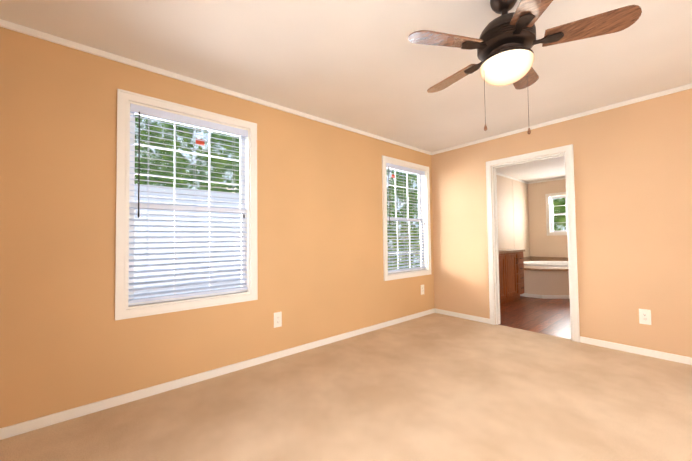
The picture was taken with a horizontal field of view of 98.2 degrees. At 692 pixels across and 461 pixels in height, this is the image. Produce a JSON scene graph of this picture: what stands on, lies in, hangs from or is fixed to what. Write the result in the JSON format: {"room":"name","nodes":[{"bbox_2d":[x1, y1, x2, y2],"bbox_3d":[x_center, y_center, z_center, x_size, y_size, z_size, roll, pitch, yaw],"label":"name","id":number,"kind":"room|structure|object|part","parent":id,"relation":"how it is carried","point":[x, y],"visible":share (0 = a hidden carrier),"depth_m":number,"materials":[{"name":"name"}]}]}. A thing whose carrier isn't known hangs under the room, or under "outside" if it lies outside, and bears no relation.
{"room":"empty bedroom","nodes":[
{"label":"empty bedroom","id":0,"kind":"room"},
{"bbox_2d":[0,27,529,427],"bbox_3d":[0.932,0.019,4.320,9.210,2.440,0.120,1,-2,-40],"label":"wall","id":1,"kind":"structure","parent":0,"point":[68,341],"depth_m":2.12,"materials":[{"name":"orange paint"}]},
{"bbox_2d":[115,89,257,319],"bbox_3d":[-1.247,-0.182,2.463,1.025,1.614,0.142,1,-2,-40],"label":"window","id":2,"kind":"structure","parent":1,"relation":"in","point":[130,105],"depth_m":2.38,"materials":[{"name":"white"}]},
{"bbox_3d":[-1.272,-0.181,2.492,0.801,1.390,0.025,1,-2,-40],"label":"glass","id":3,"kind":"part","parent":2,"relation":"part of","materials":[{"name":"clear glass"}]},
{"bbox_2d":[0,19,431,154],"bbox_3d":[-0.567,-1.201,3.001,4.952,0.042,0.026,1,-2,-40],"label":"crown molding","id":4,"kind":"structure","parent":1,"relation":"attached to","point":[56,39],"depth_m":2.32,"materials":[{"name":"white wood"}]},
{"bbox_2d":[0,308,435,439],"bbox_3d":[-0.540,1.185,2.933,4.952,0.064,0.017,1,-2,-40],"label":"baseboard","id":5,"kind":"structure","parent":1,"relation":"attached to","point":[37,423],"depth_m":2.27,"materials":[{"name":"white wood"}]},
{"bbox_2d":[274,312,281,327],"bbox_3d":[-0.649,0.851,2.858,0.080,0.140,0.011,1,-2,-40],"label":"electrical outlet","id":6,"kind":"object","parent":1,"relation":"attached to","point":[277,319],"visible":1,"depth_m":2.86,"materials":[{"name":"white plastic"}]},
{"bbox_2d":[382,155,430,280],"bbox_3d":[0.831,-0.155,4.227,1.025,1.614,0.142,1,-2,-40],"label":"window","id":7,"kind":"structure","parent":1,"relation":"in","point":[423,198],"depth_m":4.23,"materials":[{"name":"white"}]},
{"bbox_3d":[0.807,-0.154,4.255,0.801,1.390,0.025,1,-2,-40],"label":"glass","id":8,"kind":"part","parent":7,"relation":"part of","materials":[{"name":"clear glass"}]},
{"bbox_2d":[496,172,528,183],"bbox_3d":[2.892,-1.156,5.935,3.840,0.042,0.026,1,-2,-40],"label":"crown molding","id":9,"kind":"structure","parent":1,"relation":"attached to","point":[499,174],"depth_m":6.54,"materials":[{"name":"white wood"}]},
{"bbox_2d":[512,180,514,248],"bbox_3d":[3.698,0.074,6.586,0.028,2.398,0.003,1,-2,-40],"label":"batten","id":10,"kind":"object","parent":1,"relation":"attached to","point":[513,218],"visible":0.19,"depth_m":6.58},
{"bbox_2d":[0,313,691,460],"bbox_3d":[0.716,1.185,1.386,5.107,0.060,4.240,1,-2,-40],"label":"floor carpet","id":11,"kind":"object","parent":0,"point":[435,387],"visible":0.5,"depth_m":1.97,"materials":[{"name":"beige carpet"}]},
{"bbox_2d":[0,0,691,181],"bbox_3d":[2.249,-1.313,2.788,9.210,0.100,4.240,1,-2,-40],"label":"ceiling","id":12,"kind":"structure","parent":0,"point":[367,66],"depth_m":2.15,"materials":[{"name":"white paint"}]},
{"bbox_2d":[408,0,641,133],"bbox_3d":[0.877,-0.897,1.657,1.048,0.765,1.058,1,-2,-40],"label":"fan","id":13,"kind":"object","parent":12,"relation":"hanging from","point":[504,43],"visible":1,"depth_m":1.53,"materials":[{"name":"brown wood"}]},
{"bbox_2d":[498,296,570,338],"bbox_3d":[4.227,1.232,4.366,4.103,0.057,4.240,1,-2,-40],"label":"floor","id":14,"kind":"structure","parent":0,"point":[547,316],"depth_m":4.29,"materials":[{"name":"brown wood"}]},
{"bbox_2d":[499,249,524,304],"bbox_3d":[2.421,0.813,5.089,1.790,0.862,0.574,1,-2,-40],"label":"bathroom vanity","id":15,"kind":"object","parent":14,"relation":"on","point":[511,273],"depth_m":5.10,"materials":[{"name":"brown wood"}]},
{"bbox_2d":[499,249,522,252],"bbox_3d":[2.409,0.364,5.110,1.820,0.038,0.554,1,-2,-40],"label":"countertop","id":16,"kind":"structure","parent":15,"relation":"on","point":[500,250],"depth_m":5.20,"materials":[{"name":"beige stone"}]},
{"bbox_2d":[520,256,569,298],"bbox_3d":[4.294,0.914,5.928,1.734,0.665,1.714,1,-2,-40],"label":"bathtub","id":17,"kind":"object","parent":14,"relation":"on","point":[546,277],"visible":0.38,"depth_m":5.51,"materials":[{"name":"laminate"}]},
{"bbox_2d":[528,179,567,257],"bbox_3d":[5.730,0.001,5.691,0.120,2.440,4.000,1,-2,-40],"label":"wall","id":18,"kind":"structure","parent":0,"point":[542,244],"depth_m":6.97,"materials":[{"name":"beige paint"}]},
{"bbox_2d":[529,177,564,183],"bbox_3d":[5.662,-1.198,5.682,0.020,0.042,4.000,1,-2,-40],"label":"crown molding","id":19,"kind":"structure","parent":18,"relation":"attached to","point":[563,177],"depth_m":6.88,"materials":[{"name":"white wood"}]},
{"bbox_2d":[545,192,566,235],"bbox_3d":[4.890,-0.372,6.670,0.142,0.959,0.719,1,-2,-40],"label":"window","id":20,"kind":"structure","parent":18,"relation":"in","point":[549,198],"depth_m":6.85,"materials":[{"name":"white wood"}]},
{"bbox_3d":[4.919,-0.372,6.694,0.025,0.735,0.495,1,-2,-40],"label":"glass","id":21,"kind":"part","parent":20,"relation":"part of","materials":[{"name":"clear glass"}]},
{"bbox_2d":[431,89,691,357],"bbox_3d":[2.663,-0.038,3.088,0.110,2.440,4.000,1,-2,-40],"label":"wall","id":22,"kind":"structure","parent":0,"point":[633,182],"depth_m":2.99,"materials":[{"name":"paint"}]},
{"bbox_2d":[436,309,489,323],"bbox_3d":[1.617,1.196,4.208,0.013,0.064,0.807,1,-2,-40],"label":"baseboard","id":23,"kind":"structure","parent":22,"relation":"attached to","point":[475,318],"depth_m":4.16,"materials":[{"name":"white wood"}]},
{"bbox_2d":[486,144,579,341],"bbox_3d":[2.214,0.142,3.611,0.148,2.122,0.938,1,-2,-40],"label":"door frame","id":24,"kind":"structure","parent":22,"relation":"attached to","point":[566,151],"depth_m":3.53,"materials":[{"name":"white wood"}]},
{"bbox_2d":[432,83,691,154],"bbox_3d":[2.596,-1.237,3.086,0.020,0.042,3.930,1,-2,-40],"label":"crown molding","id":25,"kind":"structure","parent":22,"relation":"attached to","point":[689,86],"depth_m":3.19,"materials":[{"name":"white wood"}]},
{"bbox_2d":[580,336,691,364],"bbox_3d":[3.192,1.122,2.353,0.013,0.064,2.185,1,-2,-40],"label":"baseboard","id":26,"kind":"structure","parent":22,"relation":"attached to","point":[647,352],"depth_m":2.84,"materials":[{"name":"white wood"}]},
{"bbox_2d":[639,309,650,324],"bbox_3d":[2.807,0.810,2.813,0.011,0.140,0.080,1,-2,-40],"label":"electrical outlet","id":27,"kind":"object","parent":22,"relation":"attached to","point":[644,316],"visible":1,"depth_m":2.81,"materials":[{"name":"white plastic"}]},
{"label":"outside","id":28,"kind":"structure","parent":0,"visible":0},
{"bbox_3d":[-3.968,2.038,-1.969,35.500,0.050,29.000,1,-2,-40],"label":"ground","id":29,"kind":"structure","parent":28,"visible":0},
{"bbox_2d":[134,184,240,298],"bbox_3d":[-8.188,0.600,8.320,16.750,3.540,4.350,1,-2,-40],"label":"building","id":30,"kind":"structure","parent":29,"relation":"on","point":[167,201],"depth_m":8.67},
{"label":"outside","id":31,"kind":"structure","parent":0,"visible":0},
{"bbox_2d":[135,115,566,269],"bbox_3d":[0.371,-6.305,2.706,48.000,17.000,30.000,1,-2,-40],"label":"trees","id":32,"kind":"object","parent":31,"point":[557,223],"depth_m":14.62,"materials":[{"name":"green plant"}]}
]}

